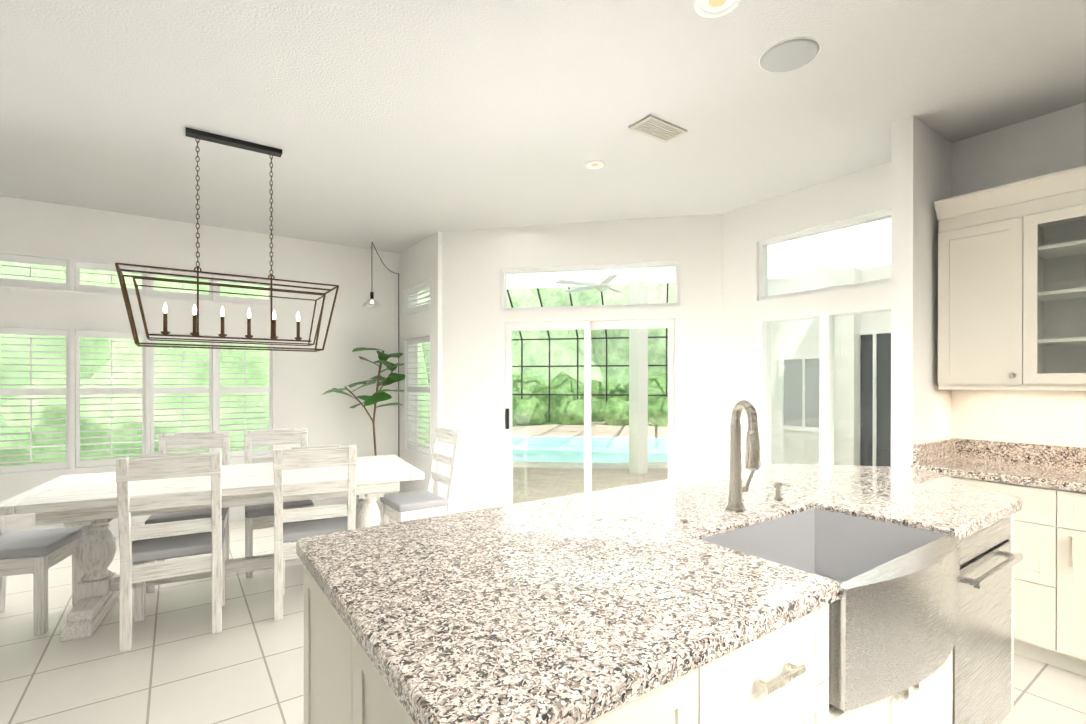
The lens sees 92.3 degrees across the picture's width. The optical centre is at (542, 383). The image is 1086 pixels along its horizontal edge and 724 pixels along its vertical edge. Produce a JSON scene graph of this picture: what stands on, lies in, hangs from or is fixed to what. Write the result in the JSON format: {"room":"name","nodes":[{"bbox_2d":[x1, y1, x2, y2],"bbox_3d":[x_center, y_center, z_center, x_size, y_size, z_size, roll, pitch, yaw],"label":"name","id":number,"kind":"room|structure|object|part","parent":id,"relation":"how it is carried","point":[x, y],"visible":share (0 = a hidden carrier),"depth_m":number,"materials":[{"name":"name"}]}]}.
{"room":"kitchen","nodes":[
{"label":"kitchen","id":0,"kind":"room"},
{"bbox_2d":[0,196,398,532],"bbox_3d":[-4.086,-0.076,4.578,6.050,2.900,0.160,0,0,-35],"label":"wall","id":1,"kind":"structure","parent":0,"point":[304,382],"depth_m":5.32,"materials":[{"name":"white paint"}]},
{"bbox_2d":[0,251,273,475],"bbox_3d":[-4.093,-0.161,4.543,3.120,1.830,0.128,0,0,-35],"label":"window shutters","id":2,"kind":"object","parent":1,"relation":"attached to","point":[72,391],"visible":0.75,"depth_m":4.67,"materials":[{"name":"white wood"}]},
{"bbox_2d":[108,491,398,536],"bbox_3d":[-4.036,1.324,4.511,5.730,0.100,0.012,0,0,-35],"label":"baseboard","id":3,"kind":"structure","parent":1,"relation":"attached to","point":[236,515],"depth_m":5.22,"materials":[{"name":"white"}]},
{"bbox_2d":[399,231,441,496],"bbox_3d":[-1.312,-0.080,5.754,0.160,2.900,1.110,0,0,-35],"label":"wall","id":4,"kind":"structure","parent":0,"point":[420,261],"depth_m":5.56,"materials":[{"name":"white paint"}]},
{"bbox_2d":[404,279,430,457],"bbox_3d":[-1.332,-0.155,5.739,0.128,1.850,0.750,0,0,-35],"label":"window shutters","id":5,"kind":"object","parent":4,"relation":"attached to","point":[409,292],"visible":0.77,"depth_m":5.82,"materials":[{"name":"white wood"}]},
{"bbox_2d":[0,505,1085,723],"bbox_3d":[-0.570,1.443,1.211,7.800,0.120,9.600,0,0,-35],"label":"floor","id":6,"kind":"structure","parent":0,"point":[179,662],"depth_m":2.56,"materials":[{"name":"tile"}]},
{"bbox_2d":[0,516,83,634],"bbox_3d":[-3.041,0.875,2.990,0.518,1.008,0.450,0,0,-19],"label":"end chair","id":7,"kind":"object","parent":6,"relation":"on","point":[37,554],"visible":0.83,"depth_m":2.89,"materials":[{"name":"white wood"}]},
{"bbox_3d":[-2.980,0.926,3.011,0.390,0.055,0.450,0,0,-19],"label":"seat","id":8,"kind":"part","parent":7,"relation":"part of","materials":[{"name":"grey fabric"}]},
{"bbox_2d":[116,452,224,651],"bbox_3d":[-2.065,0.875,2.939,0.450,1.008,0.518,0,0,-29],"label":"chair","id":9,"kind":"object","parent":6,"relation":"on","point":[166,540],"visible":1,"depth_m":2.78,"materials":[{"name":"white wood"}]},
{"bbox_3d":[-2.096,0.926,2.995,0.450,0.055,0.390,0,0,-29],"label":"seat","id":10,"kind":"part","parent":9,"relation":"part of","materials":[{"name":"grey fabric"}]},
{"bbox_2d":[145,431,229,592],"bbox_3d":[-2.516,0.873,3.728,0.450,1.008,0.518,0,0,-27],"label":"chair","id":11,"kind":"object","parent":6,"relation":"on","point":[192,440],"visible":0.44,"depth_m":3.88,"materials":[{"name":"white wood"}]},
{"bbox_3d":[-2.487,0.924,3.671,0.450,0.055,0.390,0,0,-27],"label":"seat","id":12,"kind":"part","parent":11,"relation":"part of","materials":[{"name":"grey fabric"}]},
{"bbox_2d":[0,455,424,641],"bbox_3d":[-1.984,0.992,3.480,2.150,0.770,1.000,0,0,-27],"label":"dining table","id":13,"kind":"object","parent":6,"relation":"on","point":[89,502],"visible":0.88,"depth_m":3.10,"materials":[{"name":"white wood"}]},
{"bbox_2d":[244,428,313,578],"bbox_3d":[-2.020,0.872,3.983,0.450,1.008,0.518,0,0,-30],"label":"chair","id":14,"kind":"object","parent":6,"relation":"on","point":[260,516],"visible":0.38,"depth_m":4.04,"materials":[{"name":"white wood"}]},
{"bbox_3d":[-1.988,0.923,3.927,0.450,0.055,0.390,0,0,-30],"label":"seat","id":15,"kind":"part","parent":14,"relation":"part of","materials":[{"name":"grey fabric"}]},
{"bbox_2d":[273,445,356,620],"bbox_3d":[-1.436,0.874,3.284,0.450,1.008,0.518,0,0,-25],"label":"chair","id":16,"kind":"object","parent":6,"relation":"on","point":[294,525],"visible":0.83,"depth_m":3.09,"materials":[{"name":"white wood"}]},
{"bbox_3d":[-1.463,0.925,3.342,0.450,0.055,0.390,0,0,-25],"label":"seat","id":17,"kind":"part","parent":16,"relation":"part of","materials":[{"name":"grey fabric"}]},
{"bbox_2d":[322,347,404,511],"bbox_3d":[-1.884,0.496,5.539,0.922,1.749,0.702,0,0,-35],"label":"fiddle-leaf fig plant","id":18,"kind":"object","parent":6,"relation":"on","point":[379,395],"visible":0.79,"depth_m":5.59,"materials":[{"name":"green plant"}]},
{"bbox_2d":[380,427,462,524],"bbox_3d":[-0.971,0.872,4.141,0.518,1.008,0.450,0,0,-35],"label":"end chair","id":19,"kind":"object","parent":6,"relation":"on","point":[411,505],"visible":0.83,"depth_m":4.08,"materials":[{"name":"white wood"}]},
{"bbox_3d":[-1.023,0.922,4.104,0.390,0.055,0.450,0,0,-35],"label":"seat","id":20,"kind":"part","parent":19,"relation":"part of","materials":[{"name":"grey fabric"}]},
{"bbox_2d":[303,507,1022,723],"bbox_3d":[0.793,0.941,1.921,2.892,0.880,1.108,0,0,-35],"label":"kitchen island","id":21,"kind":"object","parent":6,"relation":"on","point":[931,641],"depth_m":1.26,"materials":[{"name":"wood"}]},
{"bbox_2d":[296,463,1022,723],"bbox_3d":[0.787,0.484,1.956,2.960,0.034,1.099,0,0,-35],"label":"island countertop","id":22,"kind":"structure","parent":21,"relation":"on","point":[544,611],"depth_m":1.22,"materials":[{"name":"beige stone"}]},
{"bbox_2d":[726,400,760,511],"bbox_3d":[0.729,0.261,1.865,0.146,0.400,0.159,0,0,-35],"label":"kitchen faucet","id":23,"kind":"object","parent":22,"relation":"on","point":[737,489],"visible":1,"depth_m":1.88,"materials":[{"name":"silver metal"}]},
{"bbox_2d":[773,481,790,499],"bbox_3d":[0.941,0.425,2.050,0.036,0.070,0.068,0,0,-35],"label":"soap dispenser","id":24,"kind":"object","parent":22,"relation":"on","point":[778,485],"visible":1,"depth_m":2.05,"materials":[{"name":"silver metal"}]},
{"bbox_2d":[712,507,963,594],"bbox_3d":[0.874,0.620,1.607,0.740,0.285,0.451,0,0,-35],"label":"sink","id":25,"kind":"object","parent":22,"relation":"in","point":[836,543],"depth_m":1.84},
{"bbox_2d":[955,478,1049,664],"bbox_3d":[2.529,0.939,2.867,0.618,0.880,0.652,0,0,-35],"label":"base cabinet","id":26,"kind":"object","parent":6,"relation":"on","point":[1031,523],"depth_m":2.55,"materials":[{"name":"beige paint"}]},
{"bbox_2d":[1050,490,1085,675],"bbox_3d":[2.832,0.940,2.435,0.618,0.880,0.517,0,0,-35],"label":"base cabinet","id":27,"kind":"object","parent":6,"relation":"on","point":[1067,508],"depth_m":2.44,"materials":[{"name":"beige paint"}]},
{"bbox_2d":[910,458,1085,493],"bbox_3d":[3.183,0.484,1.922,0.634,0.035,2.948,0,0,-35],"label":"countertop","id":28,"kind":"structure","parent":27,"relation":"on","point":[984,469],"depth_m":2.71,"materials":[{"name":"beige stone"}]},
{"bbox_2d":[0,0,1085,252],"bbox_3d":[-0.570,-1.577,1.203,7.800,0.120,9.600,0,0,-35],"label":"ceiling","id":29,"kind":"structure","parent":0,"point":[396,126],"depth_m":2.81,"materials":[{"name":"white paint"}]},
{"bbox_2d":[115,127,338,351],"bbox_3d":[-1.932,-0.870,3.279,1.152,1.304,0.393,0,0,-35],"label":"chandelier","id":30,"kind":"object","parent":29,"relation":"hanging from","point":[225,140],"visible":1,"depth_m":3.23,"materials":[{"name":"black metal"}]},
{"bbox_2d":[364,242,398,441],"bbox_3d":[-1.773,-0.255,5.784,0.542,2.550,0.512,0,0,-35],"label":"pendant light","id":31,"kind":"object","parent":29,"relation":"hanging from","point":[371,296],"visible":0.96,"depth_m":6.14,"materials":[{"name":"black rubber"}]},
{"bbox_2d":[585,160,604,168],"bbox_3d":[0.362,-1.518,3.632,0.136,0.009,0.136,0,0,-35],"label":"recessed light","id":32,"kind":"object","parent":29,"relation":"in","point":[593,165],"visible":0.98,"depth_m":3.63,"materials":[{"name":"white"}]},
{"bbox_2d":[629,115,686,142],"bbox_3d":[0.688,-1.513,3.116,0.320,0.016,0.170,0,0,-35],"label":"ceiling vent","id":33,"kind":"object","parent":29,"relation":"in","point":[657,128],"visible":0.98,"depth_m":3.09,"materials":[{"name":"silver metal"}]},
{"bbox_2d":[693,0,740,17],"bbox_3d":[0.693,-1.514,2.067,0.186,0.009,0.186,0,0,-35],"label":"recessed light","id":34,"kind":"object","parent":29,"relation":"in","point":[718,8],"visible":1,"depth_m":2.10,"materials":[{"name":"white"}]},
{"bbox_2d":[759,37,820,72],"bbox_3d":[1.141,-1.515,2.420,0.262,0.008,0.262,0,0,-35],"label":"ceiling speaker","id":35,"kind":"object","parent":29,"relation":"attached to","point":[787,55],"visible":1,"depth_m":2.40,"materials":[{"name":"grey plastic"}]},
{"bbox_2d":[442,214,721,509],"bbox_3d":[0.321,-0.078,5.068,2.847,2.900,0.160,0,0,12],"label":"wall","id":36,"kind":"structure","parent":0,"point":[474,262],"depth_m":5.04,"materials":[{"name":"white paint"}]},
{"bbox_2d":[453,509,471,513],"bbox_3d":[0.264,1.323,4.997,2.767,0.100,0.012,0,0,12],"label":"baseboard","id":37,"kind":"structure","parent":36,"relation":"attached to","point":[456,510],"depth_m":5.23,"materials":[{"name":"white"}]},
{"bbox_2d":[500,261,679,505],"bbox_3d":[0.432,0.122,5.032,1.720,2.500,0.145,0,0,12],"label":"door","id":38,"kind":"structure","parent":36,"relation":"in","point":[671,323],"depth_m":5.00,"materials":[{"name":"white"}]},
{"bbox_2d":[722,102,1085,470],"bbox_3d":[3.541,-0.069,2.107,0.160,2.900,6.460,0,0,-35],"label":"wall","id":39,"kind":"structure","parent":0,"point":[747,229],"depth_m":3.64,"materials":[{"name":"white paint"}]},
{"bbox_2d":[756,210,890,465],"bbox_3d":[2.186,0.085,4.016,0.140,2.580,1.100,0,0,-35],"label":"window","id":40,"kind":"structure","parent":39,"relation":"in","point":[826,399],"depth_m":4.01,"materials":[{"name":"white"}]},
{"bbox_2d":[937,194,1057,385],"bbox_3d":[2.599,-0.479,3.004,0.339,0.975,0.437,0,0,-35],"label":"upper cabinet","id":41,"kind":"object","parent":39,"relation":"attached to","point":[1011,286],"depth_m":2.89,"materials":[{"name":"beige paint"}]},
{"bbox_2d":[958,438,1085,469],"bbox_3d":[3.430,0.406,2.096,0.029,0.110,2.948,0,0,-35],"label":"backsplash","id":42,"kind":"structure","parent":39,"relation":"attached to","point":[1040,454],"depth_m":3.00,"materials":[{"name":"beige stone"}]},
{"bbox_2d":[891,116,951,467],"bbox_3d":[2.383,-0.072,3.231,0.760,2.900,0.110,0,0,-35],"label":"wall","id":43,"kind":"structure","parent":0,"point":[921,167],"depth_m":3.03,"materials":[{"name":"white paint"}]},
{"bbox_2d":[913,438,957,465],"bbox_3d":[2.345,0.403,3.116,0.571,0.110,0.030,0,0,-35],"label":"backsplash","id":44,"kind":"structure","parent":43,"relation":"attached to","point":[934,451],"depth_m":3.08,"materials":[{"name":"beige stone"}]},
{"label":"outside","id":45,"kind":"structure","parent":0,"visible":0},
{"bbox_2d":[512,421,592,426],"bbox_3d":[-2.976,1.480,12.970,70.000,0.140,65.000,0,0,-35],"label":"grass","id":46,"kind":"structure","parent":45,"point":[515,423],"depth_m":17.99,"materials":[{"name":"green plant"}]},
{"bbox_2d":[0,261,110,465],"bbox_3d":[-6.476,-0.117,6.233,3.562,4.500,3.292,0,0,-35],"label":"tree","id":47,"kind":"object","parent":46,"relation":"on","point":[38,272],"depth_m":5.36,"materials":[{"name":"green plant"}]},
{"bbox_2d":[0,267,266,462],"bbox_3d":[-5.607,0.367,7.201,3.753,5.882,4.018,0,0,-35],"label":"tree","id":48,"kind":"object","parent":46,"relation":"on","point":[123,400],"depth_m":5.90,"materials":[{"name":"green plant"}]},
{"bbox_2d":[208,280,268,449],"bbox_3d":[-4.885,0.064,8.554,4.226,5.686,3.989,0,0,-35],"label":"tree","id":49,"kind":"object","parent":46,"relation":"on","point":[232,290],"depth_m":7.17,"materials":[{"name":"green plant"}]},
{"bbox_2d":[250,285,429,445],"bbox_3d":[-3.796,-0.143,9.025,3.442,5.940,3.568,0,0,-35],"label":"tree","id":50,"kind":"object","parent":46,"relation":"on","point":[254,292],"depth_m":8.42,"materials":[{"name":"green plant"}]},
{"bbox_2d":[418,289,429,357],"bbox_3d":[-4.128,-1.690,23.965,5.268,7.518,5.954,0,0,-35],"label":"tree","id":51,"kind":"object","parent":46,"relation":"on","point":[421,301],"depth_m":22.09,"materials":[{"name":"green plant"}]},
{"bbox_2d":[424,302,519,377],"bbox_3d":[-2.448,-0.898,22.407,5.603,7.210,5.337,0,0,-35],"label":"tree","id":52,"kind":"object","parent":46,"relation":"on","point":[515,344],"depth_m":20.41,"materials":[{"name":"green plant"}]},
{"bbox_2d":[512,374,545,420],"bbox_3d":[-0.649,0.755,20.050,2.387,2.212,2.522,0,0,-35],"label":"hedge","id":53,"kind":"object","parent":46,"relation":"on","point":[525,384],"depth_m":19.31,"materials":[{"name":"green plant"}]},
{"bbox_2d":[512,398,547,424],"bbox_3d":[-0.444,0.986,17.620,1.447,0.956,1.298,0,0,-35],"label":"shrub","id":54,"kind":"object","parent":46,"relation":"on","point":[525,410],"depth_m":17.23,"materials":[{"name":"green plant"}]},
{"bbox_2d":[507,288,567,374],"bbox_3d":[-0.132,-0.932,22.662,6.489,8.785,6.702,0,0,-35],"label":"tree","id":55,"kind":"object","parent":46,"relation":"on","point":[524,304],"depth_m":20.21,"materials":[{"name":"green plant"}]},
{"bbox_2d":[531,371,583,421],"bbox_3d":[0.879,0.683,19.413,2.509,2.258,2.504,0,0,-35],"label":"hedge","id":56,"kind":"object","parent":46,"relation":"on","point":[554,400],"depth_m":18.70,"materials":[{"name":"green plant"}]},
{"bbox_2d":[517,285,617,384],"bbox_3d":[1.893,-1.103,22.072,7.037,8.809,6.644,0,0,-35],"label":"tree","id":57,"kind":"object","parent":46,"relation":"on","point":[562,348],"depth_m":19.81,"materials":[{"name":"green plant"}]},
{"bbox_2d":[555,399,592,424],"bbox_3d":[1.006,1.005,17.275,1.322,0.968,1.411,0,0,-35],"label":"shrub","id":58,"kind":"object","parent":46,"relation":"on","point":[563,413],"depth_m":16.85,"materials":[{"name":"green plant"}]},
{"bbox_2d":[507,283,668,422],"bbox_3d":[2.799,-0.948,11.351,14.050,4.645,12.550,0,0,12],"label":"cage","id":59,"kind":"object","parent":46,"relation":"on","point":[577,366],"depth_m":18.06,"materials":[{"name":"brown metal"}]},
{"bbox_2d":[583,380,627,421],"bbox_3d":[2.370,0.748,19.311,2.503,2.117,2.474,0,0,-35],"label":"hedge","id":60,"kind":"object","parent":46,"relation":"on","point":[619,389],"depth_m":18.45,"materials":[{"name":"green plant"}]},
{"bbox_2d":[597,397,628,425],"bbox_3d":[2.553,0.996,17.044,1.345,1.094,1.333,0,0,-35],"label":"shrub","id":61,"kind":"object","parent":46,"relation":"on","point":[621,411],"depth_m":16.61,"materials":[{"name":"green plant"}]},
{"bbox_2d":[586,283,675,385],"bbox_3d":[3.744,-1.657,20.776,5.536,7.811,5.694,0,0,-35],"label":"tree","id":62,"kind":"object","parent":46,"relation":"on","point":[618,356],"depth_m":18.79,"materials":[{"name":"green plant"}]},
{"bbox_2d":[624,374,667,422],"bbox_3d":[3.903,0.721,18.692,2.382,2.118,2.609,0,0,-35],"label":"hedge","id":63,"kind":"object","parent":46,"relation":"on","point":[654,391],"depth_m":17.92,"materials":[{"name":"green plant"}]},
{"bbox_2d":[648,397,667,426],"bbox_3d":[3.994,0.982,16.681,1.282,1.102,1.371,0,0,-35],"label":"shrub","id":64,"kind":"object","parent":46,"relation":"on","point":[654,420],"depth_m":16.36,"materials":[{"name":"green plant"}]},
{"bbox_2d":[512,421,667,503],"bbox_3d":[3.043,1.396,10.786,12.670,0.040,13.500,0,0,-35],"label":"deck","id":65,"kind":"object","parent":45,"point":[632,479],"depth_m":7.81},
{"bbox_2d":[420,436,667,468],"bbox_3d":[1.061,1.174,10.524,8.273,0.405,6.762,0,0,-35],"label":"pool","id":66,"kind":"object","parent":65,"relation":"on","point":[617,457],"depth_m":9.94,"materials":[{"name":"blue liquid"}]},
{"bbox_2d":[629,264,890,474],"bbox_3d":[4.781,-0.317,4.966,2.120,3.420,8.990,0,0,-35],"label":"house","id":67,"kind":"structure","parent":65,"relation":"on","point":[776,386],"depth_m":7.59,"materials":[{"name":"white paint"}]},
{"bbox_2d":[507,218,890,288],"bbox_3d":[1.577,-1.619,5.662,6.156,0.140,8.822,0,0,-35],"label":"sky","id":68,"kind":"structure","parent":45,"point":[880,255],"depth_m":6.60,"materials":[{"name":"white"}]},
{"bbox_2d":[555,270,653,292],"bbox_3d":[0.734,-1.373,6.742,1.265,0.360,1.248,0,0,-35],"label":"fan","id":69,"kind":"object","parent":68,"relation":"hanging from","point":[595,286],"depth_m":6.65,"materials":[{"name":"white"}]}
]}

